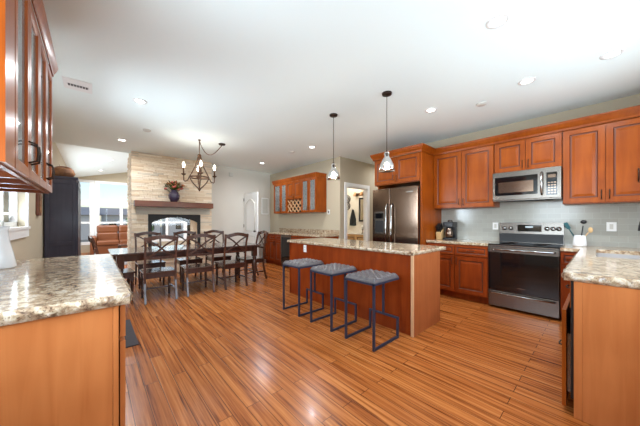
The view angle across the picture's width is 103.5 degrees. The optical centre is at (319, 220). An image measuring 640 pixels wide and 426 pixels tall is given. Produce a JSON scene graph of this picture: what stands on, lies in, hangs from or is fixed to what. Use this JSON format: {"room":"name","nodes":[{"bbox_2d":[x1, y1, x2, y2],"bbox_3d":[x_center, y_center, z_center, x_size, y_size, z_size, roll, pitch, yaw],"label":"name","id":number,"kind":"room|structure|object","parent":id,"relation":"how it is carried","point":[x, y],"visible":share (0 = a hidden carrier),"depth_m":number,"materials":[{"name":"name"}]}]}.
{"room":"kitchen","nodes":[
{"label":"kitchen","id":0,"kind":"room"},
{"bbox_2d":[10,142,66,259],"bbox_3d":[-4.792,-0.257,4.325,0.150,3.000,14.360,0,0,-42],"label":"wall","id":1,"kind":"structure","parent":0,"point":[31,246],"depth_m":3.34,"materials":[{"name":"beige paint"}]},
{"bbox_2d":[0,191,30,239],"bbox_3d":[-3.089,-0.447,2.474,0.150,1.260,1.490,0,0,-42],"label":"window","id":2,"kind":"structure","parent":1,"relation":"in","point":[8,200],"depth_m":2.78,"materials":[{"name":"white paint"}]},
{"bbox_2d":[0,0,54,193],"bbox_3d":[-1.808,-0.704,1.410,0.384,0.966,1.475,0,0,-42],"label":"upper cabinet","id":3,"kind":"object","parent":1,"relation":"attached to","point":[26,166],"visible":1,"depth_m":1.28,"materials":[{"name":"brown wood"}]},
{"bbox_2d":[36,193,41,215],"bbox_3d":[-4.041,-0.247,3.629,0.036,0.340,0.280,0,0,-42],"label":"wall plaque","id":4,"kind":"object","parent":1,"relation":"attached to","point":[38,195],"visible":0.82,"depth_m":3.56,"materials":[{"name":"brown wood"}]},
{"bbox_2d":[31,0,57,76],"bbox_3d":[-1.807,-1.229,1.408,0.372,0.092,1.550,0,0,-42],"label":"crown molding","id":5,"kind":"structure","parent":1,"relation":"attached to","point":[38,5],"depth_m":1.65,"materials":[{"name":"brown wood"}]},
{"bbox_2d":[56,143,128,176],"bbox_3d":[-5.034,-2.512,9.458,6.650,1.790,6.400,0,0,-42],"label":"ceiling","id":6,"kind":"structure","parent":0,"point":[84,161],"depth_m":7.59,"materials":[{"name":"white paint"}]},
{"bbox_2d":[78,172,185,252],"bbox_3d":[-7.145,-1.107,11.809,6.650,4.700,0.120,0,0,-42],"label":"wall","id":7,"kind":"structure","parent":0,"point":[116,177],"depth_m":10.32,"materials":[{"name":"beige paint"}]},
{"bbox_2d":[79,179,93,244],"bbox_3d":[-9.265,-0.337,9.851,0.684,2.560,0.080,0,0,-42],"label":"window","id":8,"kind":"structure","parent":7,"relation":"in","point":[90,202],"depth_m":9.97,"materials":[{"name":"white paint"}]},
{"bbox_2d":[95,180,127,236],"bbox_3d":[-8.383,-0.337,10.643,1.674,2.560,0.080,0,0,-42],"label":"window","id":9,"kind":"structure","parent":7,"relation":"in","point":[98,203],"depth_m":10.26,"materials":[{"name":"white paint"}]},
{"bbox_2d":[152,218,186,241],"bbox_3d":[-7.137,-0.337,11.762,1.684,2.560,0.080,0,0,-42],"label":"window","id":10,"kind":"structure","parent":7,"relation":"in","point":[166,222],"depth_m":11.87,"materials":[{"name":"white paint"}]},
{"bbox_2d":[210,165,269,263],"bbox_3d":[-2.530,-0.202,7.755,2.200,2.890,0.120,0,0,-42],"label":"wall","id":11,"kind":"structure","parent":0,"point":[228,192],"depth_m":7.65,"materials":[{"name":"beige paint"}]},
{"bbox_2d":[244,192,257,263],"bbox_3d":[-2.087,0.198,7.487,0.120,2.070,0.850,0,0,-42],"label":"door","id":12,"kind":"structure","parent":11,"relation":"in","point":[250,199],"depth_m":7.44,"materials":[{"name":"white paint"}]},
{"bbox_2d":[261,198,268,213],"bbox_3d":[-1.813,-0.487,8.304,0.260,0.540,0.022,0,0,-42],"label":"electrical panel","id":13,"kind":"object","parent":11,"relation":"attached to","point":[264,201],"visible":1,"depth_m":8.29,"materials":[{"name":"white paint"}]},
{"bbox_2d":[270,158,335,231],"bbox_3d":[-0.624,-0.152,7.370,0.120,2.790,3.200,0,0,-42],"label":"wall","id":14,"kind":"structure","parent":0,"point":[323,220],"depth_m":6.90,"materials":[{"name":"beige paint"}]},
{"bbox_2d":[272,172,326,184],"bbox_3d":[-0.645,-1.139,7.011,0.370,0.115,2.020,0,0,-42],"label":"crown molding","id":15,"kind":"structure","parent":14,"relation":"attached to","point":[313,174],"depth_m":6.60,"materials":[{"name":"brown wood"}]},
{"bbox_2d":[274,177,325,213],"bbox_3d":[-0.631,-0.654,6.994,0.386,0.866,1.950,0,0,-42],"label":"upper cabinet","id":16,"kind":"object","parent":14,"relation":"attached to","point":[308,195],"visible":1,"depth_m":6.60,"materials":[{"name":"brown wood"}]},
{"bbox_2d":[30,0,639,173],"bbox_3d":[0.620,-1.597,4.885,8.950,0.100,7.960,0,0,-42],"label":"ceiling","id":17,"kind":"structure","parent":0,"point":[264,80],"depth_m":2.59,"materials":[{"name":"white paint"}]},
{"bbox_2d":[62,76,91,93],"bbox_3d":[-2.756,-1.540,2.874,0.240,0.013,0.300,0,0,-42],"label":"ceiling vent","id":18,"kind":"object","parent":17,"relation":"in","point":[70,83],"visible":1,"depth_m":2.86,"materials":[{"name":"white metal"}]},
{"bbox_2d":[132,98,146,103],"bbox_3d":[-2.320,-1.544,3.252,0.160,0.006,0.160,0,0,-42],"label":"recessed light","id":19,"kind":"object","parent":17,"relation":"in","point":[137,100],"visible":1,"depth_m":3.25,"materials":[{"name":"white paint"}]},
{"bbox_2d":[181,139,224,191],"bbox_3d":[-2.229,-1.052,4.870,0.543,0.989,0.633,0,0,15],"label":"chandelier","id":20,"kind":"object","parent":17,"relation":"hanging from","point":[199,168],"visible":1,"depth_m":4.78,"materials":[{"name":"brown metal"}]},
{"bbox_2d":[327,113,339,180],"bbox_3d":[0.197,-1.074,3.672,0.190,0.944,0.190,0,0,-42],"label":"pendant light","id":21,"kind":"object","parent":17,"relation":"hanging from","point":[333,170],"visible":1,"depth_m":3.65,"materials":[{"name":"clear glass"}]},
{"bbox_2d":[379,91,394,172],"bbox_3d":[0.808,-1.074,3.051,0.190,0.944,0.190,0,0,-42],"label":"pendant light","id":22,"kind":"object","parent":17,"relation":"hanging from","point":[386,161],"visible":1,"depth_m":3.02,"materials":[{"name":"clear glass"}]},
{"bbox_2d":[425,107,436,112],"bbox_3d":[1.548,-1.544,3.516,0.160,0.006,0.160,0,0,-42],"label":"recessed light","id":23,"kind":"object","parent":17,"relation":"in","point":[433,109],"visible":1,"depth_m":3.52,"materials":[{"name":"white paint"}]},
{"bbox_2d":[476,101,486,106],"bbox_3d":[2.126,-1.534,3.320,0.120,0.025,0.120,0,0,-42],"label":"ceiling speaker","id":24,"kind":"object","parent":17,"relation":"attached to","point":[483,103],"visible":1,"depth_m":3.30,"materials":[{"name":"grey"}]},
{"bbox_2d":[486,12,510,28],"bbox_3d":[1.377,-1.544,1.951,0.160,0.006,0.160,0,0,-42],"label":"recessed light","id":25,"kind":"object","parent":17,"relation":"in","point":[501,19],"visible":1,"depth_m":1.94,"materials":[{"name":"white paint"}]},
{"bbox_2d":[518,77,535,84],"bbox_3d":[2.287,-1.544,2.788,0.160,0.006,0.160,0,0,-42],"label":"recessed light","id":26,"kind":"object","parent":17,"relation":"in","point":[528,80],"visible":1,"depth_m":2.79,"materials":[{"name":"white paint"}]},
{"bbox_2d":[599,48,625,59],"bbox_3d":[2.705,-1.544,2.337,0.160,0.006,0.160,0,0,-42],"label":"recessed light","id":27,"kind":"object","parent":17,"relation":"in","point":[616,52],"visible":1,"depth_m":2.33,"materials":[{"name":"white paint"}]},
{"bbox_2d":[81,252,592,425],"bbox_3d":[-1.535,1.293,7.284,8.950,0.100,14.410,0,0,-42],"label":"floor","id":28,"kind":"structure","parent":0,"point":[233,356],"depth_m":2.19,"materials":[{"name":"brown wood"}]},
{"bbox_2d":[44,176,80,257],"bbox_3d":[-4.655,0.251,4.603,0.391,1.985,1.190,0,0,-42],"label":"armoire","id":29,"kind":"object","parent":28,"relation":"on","point":[62,207],"visible":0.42,"depth_m":4.18,"materials":[{"name":"grey wood"}]},
{"bbox_2d":[54,166,75,176],"bbox_3d":[-4.446,-0.847,4.367,0.310,0.207,0.310,0,0,-42],"label":"basket","id":30,"kind":"object","parent":29,"relation":"on","point":[59,171],"visible":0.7,"depth_m":4.29,"materials":[{"name":"brown wicker"}]},
{"bbox_2d":[0,304,125,425],"bbox_3d":[-1.746,0.811,1.611,0.745,0.863,1.826,0,0,-42],"label":"base cabinet","id":31,"kind":"object","parent":28,"relation":"on","point":[70,369],"visible":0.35,"depth_m":1.03,"materials":[{"name":"brown wood"}]},
{"bbox_2d":[0,254,132,325],"bbox_3d":[-1.753,0.354,1.613,0.742,0.050,1.899,0,0,-42],"label":"countertop","id":32,"kind":"structure","parent":31,"relation":"on","point":[38,288],"depth_m":1.23,"materials":[{"name":"beige stone"}]},
{"bbox_2d":[0,226,16,268],"bbox_3d":[-2.241,0.183,1.750,0.180,0.290,0.180,0,0,-42],"label":"vase","id":33,"kind":"object","parent":32,"relation":"on","point":[7,257],"visible":1,"depth_m":1.75,"materials":[{"name":"white ceramic"}]},
{"bbox_2d":[90,225,127,254],"bbox_3d":[-7.835,0.703,9.831,1.660,1.080,0.940,0,0,-42],"label":"sofa","id":34,"kind":"object","parent":28,"relation":"on","point":[107,237],"visible":0.52,"depth_m":9.63,"materials":[{"name":"brown leather"}]},
{"bbox_2d":[97,225,117,232],"bbox_3d":[-8.305,0.314,9.860,0.640,0.302,0.270,0,0,-42],"label":"cushion","id":35,"kind":"object","parent":34,"relation":"on","point":[100,228],"depth_m":9.76,"materials":[{"name":"brown leather"}]},
{"bbox_2d":[97,232,117,239],"bbox_3d":[-8.285,0.671,9.838,0.640,0.454,0.290,0,0,-42],"label":"cushion","id":36,"kind":"object","parent":34,"relation":"on","point":[100,235],"depth_m":9.73,"materials":[{"name":"brown leather"}]},
{"bbox_2d":[97,239,118,245],"bbox_3d":[-7.991,0.811,9.510,0.640,0.173,0.670,0,0,-42],"label":"seat cushion","id":37,"kind":"object","parent":34,"relation":"on","point":[100,242],"depth_m":9.34,"materials":[{"name":"brown leather"}]},
{"bbox_2d":[118,225,127,231],"bbox_3d":[-7.821,0.314,10.294,0.640,0.302,0.270,0,0,-42],"label":"cushion","id":38,"kind":"object","parent":34,"relation":"on","point":[121,228],"depth_m":10.08,"materials":[{"name":"brown leather"}]},
{"bbox_2d":[118,232,127,239],"bbox_3d":[-7.801,0.671,10.272,0.640,0.454,0.290,0,0,-42],"label":"cushion","id":39,"kind":"object","parent":34,"relation":"on","point":[121,235],"depth_m":10.03,"materials":[{"name":"brown leather"}]},
{"bbox_2d":[119,239,127,243],"bbox_3d":[-7.507,0.811,9.945,0.640,0.173,0.670,0,0,-42],"label":"seat cushion","id":40,"kind":"object","parent":34,"relation":"on","point":[121,241],"depth_m":9.59,"materials":[{"name":"brown leather"}]},
{"bbox_2d":[88,235,134,300],"bbox_3d":[-3.223,0.729,3.904,0.539,1.037,0.456,0,0,-44],"label":"dining chair","id":41,"kind":"object","parent":28,"relation":"on","point":[128,273],"visible":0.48,"depth_m":3.90,"materials":[{"name":"brown wood"}]},
{"bbox_2d":[125,319,138,347],"bbox_3d":[-2.169,1.236,2.790,0.180,0.011,0.850,0,0,-42],"label":"floor mat","id":42,"kind":"object","parent":28,"relation":"on","point":[131,339],"visible":0.43,"depth_m":2.69,"materials":[{"name":"grey fabric"}]},
{"bbox_2d":[134,231,165,288],"bbox_3d":[-3.319,0.729,4.922,0.456,1.037,0.539,0,0,-42],"label":"dining chair","id":43,"kind":"object","parent":28,"relation":"on","point":[151,263],"visible":0.73,"depth_m":4.88,"materials":[{"name":"brown wood"}]},
{"bbox_2d":[139,235,178,304],"bbox_3d":[-2.581,0.729,4.041,0.456,1.037,0.539,0,0,-42],"label":"dining chair","id":44,"kind":"object","parent":28,"relation":"on","point":[152,273],"visible":1,"depth_m":3.94,"materials":[{"name":"brown wood"}]},
{"bbox_2d":[127,151,212,276],"bbox_3d":[-3.764,-0.432,6.405,1.724,3.350,1.160,0,0,-42],"label":"fireplace","id":45,"kind":"object","parent":28,"relation":"on","point":[148,201],"visible":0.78,"depth_m":5.97,"materials":[{"name":"stacked stone"},{"name":"wood"},{"name":"black metal"}]},
{"bbox_2d":[164,180,184,201],"bbox_3d":[-3.469,-0.709,6.002,0.442,0.510,0.311,0,0,-29],"label":"flower vase","id":46,"kind":"object","parent":45,"relation":"on","point":[174,196],"visible":0.99,"depth_m":5.93,"materials":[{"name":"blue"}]},
{"bbox_2d":[108,241,260,281],"bbox_3d":[-2.418,0.861,4.750,2.380,0.765,0.980,0,0,-42],"label":"dining table","id":47,"kind":"object","parent":28,"relation":"on","point":[120,255],"visible":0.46,"depth_m":4.38,"materials":[{"name":"brown wood"}]},
{"bbox_2d":[173,231,202,282],"bbox_3d":[-2.813,0.729,5.377,0.456,1.037,0.539,0,0,-42],"label":"dining chair","id":48,"kind":"object","parent":28,"relation":"on","point":[191,260],"visible":0.48,"depth_m":5.30,"materials":[{"name":"brown wood"}]},
{"bbox_2d":[181,234,215,296],"bbox_3d":[-2.143,0.729,4.434,0.456,1.037,0.539,0,0,-40],"label":"dining chair","id":49,"kind":"object","parent":28,"relation":"on","point":[200,267],"visible":1,"depth_m":4.34,"materials":[{"name":"brown wood"}]},
{"bbox_2d":[204,230,231,275],"bbox_3d":[-2.352,0.729,5.791,0.456,1.037,0.539,0,0,-42],"label":"dining chair","id":50,"kind":"object","parent":28,"relation":"on","point":[219,257],"visible":0.46,"depth_m":5.76,"materials":[{"name":"brown wood"}]},
{"bbox_2d":[214,232,248,289],"bbox_3d":[-1.694,0.729,4.837,0.456,1.037,0.539,0,0,-44],"label":"dining chair","id":51,"kind":"object","parent":28,"relation":"on","point":[229,264],"visible":1,"depth_m":4.75,"materials":[{"name":"brown wood"}]},
{"bbox_2d":[237,230,267,278],"bbox_3d":[-1.454,0.729,5.479,0.539,1.037,0.456,0,0,-39],"label":"dining chair","id":52,"kind":"object","parent":28,"relation":"on","point":[248,258],"visible":0.75,"depth_m":5.42,"materials":[{"name":"brown wood"}]},
{"bbox_2d":[264,233,281,265],"bbox_3d":[-1.175,0.807,7.412,0.637,0.872,0.920,0,0,-42],"label":"base cabinet","id":53,"kind":"object","parent":28,"relation":"on","point":[273,241],"visible":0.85,"depth_m":7.16,"materials":[{"name":"red wood"}]},
{"bbox_2d":[281,235,291,267],"bbox_3d":[-0.701,0.794,6.891,0.575,0.838,0.480,0,0,-42],"label":"wine cooler","id":54,"kind":"object","parent":28,"relation":"on","point":[285,246],"visible":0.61,"depth_m":6.72,"materials":[{"name":"black metal"}]},
{"bbox_2d":[283,258,323,316],"bbox_3d":[-0.234,0.898,3.553,0.442,0.690,0.378,0,0,-42],"label":"bar stool","id":55,"kind":"object","parent":28,"relation":"on","point":[299,264],"visible":1,"depth_m":3.51,"materials":[{"name":"blue"}]},
{"bbox_2d":[291,235,338,239],"bbox_3d":[-0.163,0.807,6.285,0.637,0.872,1.130,0,0,-42],"label":"base cabinet","id":56,"kind":"object","parent":28,"relation":"on","point":[292,236],"visible":0.07,"depth_m":6.09,"materials":[{"name":"red wood"}]},
{"bbox_2d":[268,228,338,236],"bbox_3d":[-0.630,0.296,6.827,0.607,0.146,2.600,0,0,-42],"label":"countertop","id":57,"kind":"structure","parent":56,"relation":"on","point":[282,231],"depth_m":6.64,"materials":[{"name":"beige stone"}]},
{"bbox_2d":[310,263,356,331],"bbox_3d":[0.167,0.898,3.107,0.442,0.690,0.378,0,0,-42],"label":"bar stool","id":58,"kind":"object","parent":28,"relation":"on","point":[335,269],"visible":1,"depth_m":3.04,"materials":[{"name":"blue"}]},
{"bbox_2d":[287,238,445,336],"bbox_3d":[0.351,0.786,4.028,0.874,0.914,2.875,0,0,-42],"label":"kitchen island","id":59,"kind":"object","parent":28,"relation":"on","point":[414,297],"visible":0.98,"depth_m":3.07,"materials":[{"name":"brown wood"}]},
{"bbox_2d":[287,238,445,255],"bbox_3d":[0.524,0.349,3.835,0.874,0.040,2.354,0,0,-42],"label":"island countertop","id":60,"kind":"structure","parent":59,"relation":"on","point":[385,247],"depth_m":3.39,"materials":[{"name":"beige stone"}]},
{"bbox_2d":[345,269,398,351],"bbox_3d":[0.551,0.898,2.679,0.442,0.690,0.378,0,0,-42],"label":"bar stool","id":61,"kind":"object","parent":28,"relation":"on","point":[373,278],"visible":1,"depth_m":2.63,"materials":[{"name":"blue"}]},
{"bbox_2d":[373,185,419,244],"bbox_3d":[1.627,0.318,4.852,0.935,1.850,0.925,0,0,-42],"label":"refrigerator","id":62,"kind":"object","parent":28,"relation":"on","point":[396,211],"visible":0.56,"depth_m":4.53,"materials":[{"name":"silver metal"}]},
{"bbox_2d":[375,151,440,244],"bbox_3d":[1.682,0.028,4.889,0.837,2.430,0.973,0,0,-42],"label":"refrigerator surround","id":63,"kind":"object","parent":28,"relation":"on","point":[417,168],"visible":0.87,"depth_m":4.48,"materials":[{"name":"brown wood"}]},
{"bbox_2d":[427,242,489,304],"bbox_3d":[2.374,0.807,4.231,0.687,0.872,0.917,0,0,-42],"label":"base cabinet","id":64,"kind":"object","parent":28,"relation":"on","point":[463,268],"visible":0.75,"depth_m":3.93,"materials":[{"name":"red wood"}]},
{"bbox_2d":[426,239,497,245],"bbox_3d":[2.381,0.349,4.238,0.647,0.040,0.917,0,0,-42],"label":"countertop","id":65,"kind":"structure","parent":64,"relation":"on","point":[456,241],"depth_m":4.05,"materials":[{"name":"beige stone"}]},
{"bbox_2d":[436,223,444,238],"bbox_3d":[2.181,0.184,4.587,0.203,0.289,0.090,0,0,-42],"label":"knife block","id":66,"kind":"object","parent":65,"relation":"on","point":[439,228],"visible":0.98,"depth_m":4.55,"materials":[{"name":"brown wood"}]},
{"bbox_2d":[443,220,456,239],"bbox_3d":[2.327,0.153,4.495,0.210,0.350,0.191,0,0,-42],"label":"coffee maker","id":67,"kind":"object","parent":65,"relation":"on","point":[451,227],"visible":1,"depth_m":4.45,"materials":[{"name":"black plastic"}]},
{"bbox_2d":[488,222,564,318],"bbox_3d":[2.922,0.618,3.591,0.712,1.190,0.754,0,0,-42],"label":"range","id":68,"kind":"object","parent":28,"relation":"on","point":[524,264],"visible":0.99,"depth_m":3.44,"materials":[{"name":"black metal"}]},
{"bbox_2d":[489,241,563,248],"bbox_3d":[2.934,0.335,3.602,0.600,0.016,0.754,0,0,-42],"label":"cooktop","id":69,"kind":"object","parent":68,"relation":"in","point":[502,244],"depth_m":3.51,"materials":[{"name":"black glass"}]},
{"bbox_2d":[560,251,576,319],"bbox_3d":[3.249,0.807,3.257,0.687,0.872,0.165,0,0,-42],"label":"base cabinet","id":70,"kind":"object","parent":28,"relation":"on","point":[566,257],"visible":0.39,"depth_m":3.09,"materials":[{"name":"red wood"}]},
{"bbox_2d":[559,281,639,425],"bbox_3d":[2.591,0.813,2.032,2.050,0.860,0.861,0,0,-42],"label":"base cabinet","id":71,"kind":"object","parent":28,"relation":"on","point":[600,339],"visible":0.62,"depth_m":1.50,"materials":[{"name":"red wood"}]},
{"bbox_2d":[560,244,639,288],"bbox_3d":[2.773,0.355,2.274,2.690,0.052,0.992,0,0,-42],"label":"countertop","id":72,"kind":"structure","parent":71,"relation":"on","point":[585,267],"depth_m":1.78,"materials":[{"name":"beige stone"}]},
{"bbox_2d":[572,235,586,246],"bbox_3d":[3.388,0.258,3.292,0.136,0.140,0.136,0,0,-42],"label":"utensil crock","id":73,"kind":"object","parent":72,"relation":"on","point":[578,240],"visible":0.98,"depth_m":3.25,"materials":[{"name":"white ceramic"}]},
{"bbox_2d":[563,222,573,236],"bbox_3d":[3.333,0.165,3.345,0.012,0.301,0.154,0,0,-42],"label":"spatula","id":74,"kind":"object","parent":73,"relation":"in","point":[566,224],"visible":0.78,"depth_m":3.37,"materials":[{"name":"teal plastic"}]},
{"bbox_2d":[580,220,586,235],"bbox_3d":[3.415,0.150,3.272,0.048,0.328,0.066,0,0,-42],"label":"ladle","id":75,"kind":"object","parent":73,"relation":"in","point":[581,221],"visible":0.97,"depth_m":3.27,"materials":[{"name":"black plastic"}]},
{"bbox_2d":[585,227,592,235],"bbox_3d":[3.421,0.198,3.255,0.020,0.237,0.139,0,0,-42],"label":"wooden spoon","id":76,"kind":"object","parent":73,"relation":"in","point":[590,229],"visible":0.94,"depth_m":3.22,"materials":[{"name":"brown wood"}]},
{"bbox_2d":[596,253,639,259],"bbox_3d":[3.031,0.457,2.477,0.908,0.173,0.443,0,0,-42],"label":"sink","id":77,"kind":"object","parent":72,"relation":"in","point":[623,256],"visible":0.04,"depth_m":2.81,"materials":[{"name":"silver metal"}]},
{"bbox_3d":[-5.830,1.237,8.810,3.700,0.011,2.900,0,0,-42],"label":"rug","id":78,"kind":"object","parent":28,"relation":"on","visible":0},
{"bbox_2d":[117,242,158,247],"bbox_3d":[-6.227,1.000,8.655,1.100,0.460,0.700,0,0,-42],"label":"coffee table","id":79,"kind":"object","parent":78,"relation":"on","point":[122,244],"visible":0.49,"depth_m":8.27,"materials":[{"name":"brown wood"}]},
{"bbox_2d":[347,188,362,232],"bbox_3d":[1.127,-0.152,8.338,0.120,2.790,2.300,0,0,-42],"label":"wall","id":80,"kind":"structure","parent":0,"point":[354,200],"depth_m":8.25,"materials":[{"name":"beige paint"}]},
{"bbox_2d":[350,209,355,225],"bbox_3d":[1.073,-0.123,8.255,0.064,0.553,0.248,0,0,-42],"label":"towel","id":81,"kind":"object","parent":80,"relation":"hanging from","point":[352,217],"visible":1,"depth_m":8.25,"materials":[{"name":"black fabric"}]},
{"bbox_2d":[347,232,362,239],"bbox_3d":[1.074,0.768,7.921,0.506,0.790,1.570,0,0,-42],"label":"vanity","id":82,"kind":"object","parent":80,"relation":"attached to","point":[350,235],"visible":0.12,"depth_m":7.58,"materials":[{"name":"brown wood"}]},
{"bbox_2d":[353,192,362,195],"bbox_3d":[1.222,-0.857,8.020,0.160,0.120,0.400,0,0,-42],"label":"wall sconce","id":83,"kind":"object","parent":80,"relation":"attached to","point":[355,193],"visible":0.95,"depth_m":8.06,"materials":[{"name":"brown metal"}]},
{"bbox_2d":[359,198,362,221],"bbox_3d":[1.487,-0.357,7.814,0.040,0.760,0.700,0,0,-42],"label":"mirror","id":84,"kind":"object","parent":80,"relation":"attached to","point":[360,199],"visible":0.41,"depth_m":8.00,"materials":[{"name":"white mirror"}]},
{"bbox_2d":[336,157,377,240],"bbox_3d":[1.817,-0.152,7.331,3.700,2.790,0.120,0,0,-42],"label":"wall","id":85,"kind":"structure","parent":0,"point":[349,170],"depth_m":6.30,"materials":[{"name":"beige paint"}]},
{"bbox_2d":[344,182,369,240],"bbox_3d":[0.927,0.148,6.518,0.990,2.190,0.140,0,0,-42],"label":"trim","id":86,"kind":"structure","parent":85,"relation":"attached to","point":[366,189],"depth_m":6.74,"materials":[{"name":"white paint"}]},
{"bbox_2d":[395,94,639,254],"bbox_3d":[2.951,-0.152,4.197,0.120,2.790,3.820,0,0,-42],"label":"wall","id":87,"kind":"structure","parent":0,"point":[634,100],"depth_m":3.70,"materials":[{"name":"beige paint"}]},
{"bbox_2d":[434,144,499,208],"bbox_3d":[2.485,-0.704,4.333,0.386,0.966,0.923,0,0,-42],"label":"upper cabinet","id":88,"kind":"object","parent":87,"relation":"attached to","point":[463,179],"visible":0.98,"depth_m":4.18,"materials":[{"name":"brown wood"}]},
{"bbox_2d":[493,223,497,229],"bbox_3d":[2.888,0.083,4.153,0.009,0.116,0.080,0,0,-42],"label":"electrical outlet","id":89,"kind":"object","parent":87,"relation":"attached to","point":[495,225],"visible":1,"depth_m":4.15,"materials":[{"name":"white paint"}]},
{"bbox_2d":[370,105,639,161],"bbox_3d":[2.469,-1.240,3.985,0.861,0.115,3.471,0,0,-42],"label":"crown molding","id":90,"kind":"structure","parent":87,"relation":"attached to","point":[630,112],"depth_m":3.58,"materials":[{"name":"brown wood"}]},
{"bbox_2d":[495,131,562,173],"bbox_3d":[3.048,-0.953,3.705,0.386,0.468,0.756,0,0,-42],"label":"upper cabinet","id":91,"kind":"object","parent":87,"relation":"attached to","point":[542,151],"visible":0.98,"depth_m":3.56,"materials":[{"name":"brown wood"}]},
{"bbox_2d":[493,166,562,202],"bbox_3d":[3.002,-0.503,3.664,0.505,0.424,0.752,0,0,-42],"label":"microwave","id":92,"kind":"object","parent":91,"relation":"attached to","point":[540,184],"visible":1,"depth_m":3.50,"materials":[{"name":"silver metal"}]},
{"bbox_2d":[441,200,639,247],"bbox_3d":[3.210,0.003,3.810,0.012,0.720,2.700,0,0,-42],"label":"backsplash","id":93,"kind":"structure","parent":87,"relation":"attached to","point":[472,223],"depth_m":3.56,"materials":[{"name":"grey tile"}]},
{"bbox_2d":[563,116,639,204],"bbox_3d":[3.554,-0.704,3.142,0.386,0.966,0.750,0,0,-42],"label":"upper cabinet","id":94,"kind":"object","parent":87,"relation":"attached to","point":[601,162],"visible":1,"depth_m":3.05,"materials":[{"name":"brown wood"}]},
{"bbox_2d":[606,222,616,230],"bbox_3d":[3.723,0.073,3.223,0.009,0.116,0.085,0,0,-42],"label":"electrical outlet","id":95,"kind":"object","parent":87,"relation":"attached to","point":[610,226],"visible":1,"depth_m":3.22,"materials":[{"name":"white paint"}]},
{"label":"outside","id":96,"kind":"structure","parent":0,"visible":0},
{"bbox_2d":[81,227,182,241],"bbox_3d":[-44.736,2.393,49.809,160.000,0.100,106.100,0,0,-42],"label":"lawn","id":97,"kind":"structure","parent":96,"point":[160,227],"depth_m":40.77,"materials":[{"name":"beige"}]},
{"bbox_2d":[81,207,89,239],"bbox_3d":[-32.969,0.243,32.218,6.300,4.200,6.800,0,0,-42],"label":"house","id":98,"kind":"structure","parent":97,"relation":"on","point":[85,211],"depth_m":31.56,"materials":[{"name":"grey"}]},
{"bbox_2d":[99,208,159,235],"bbox_3d":[-30.137,0.193,40.139,7.800,4.300,6.800,0,0,-42],"label":"house","id":99,"kind":"structure","parent":97,"relation":"on","point":[107,214],"depth_m":37.02,"materials":[{"name":"grey"}]},
{"bbox_2d":[162,218,182,234],"bbox_3d":[-23.590,0.143,46.019,8.800,4.400,6.800,0,0,-42],"label":"house","id":100,"kind":"structure","parent":97,"relation":"on","point":[172,227],"depth_m":41.81,"materials":[{"name":"grey"}]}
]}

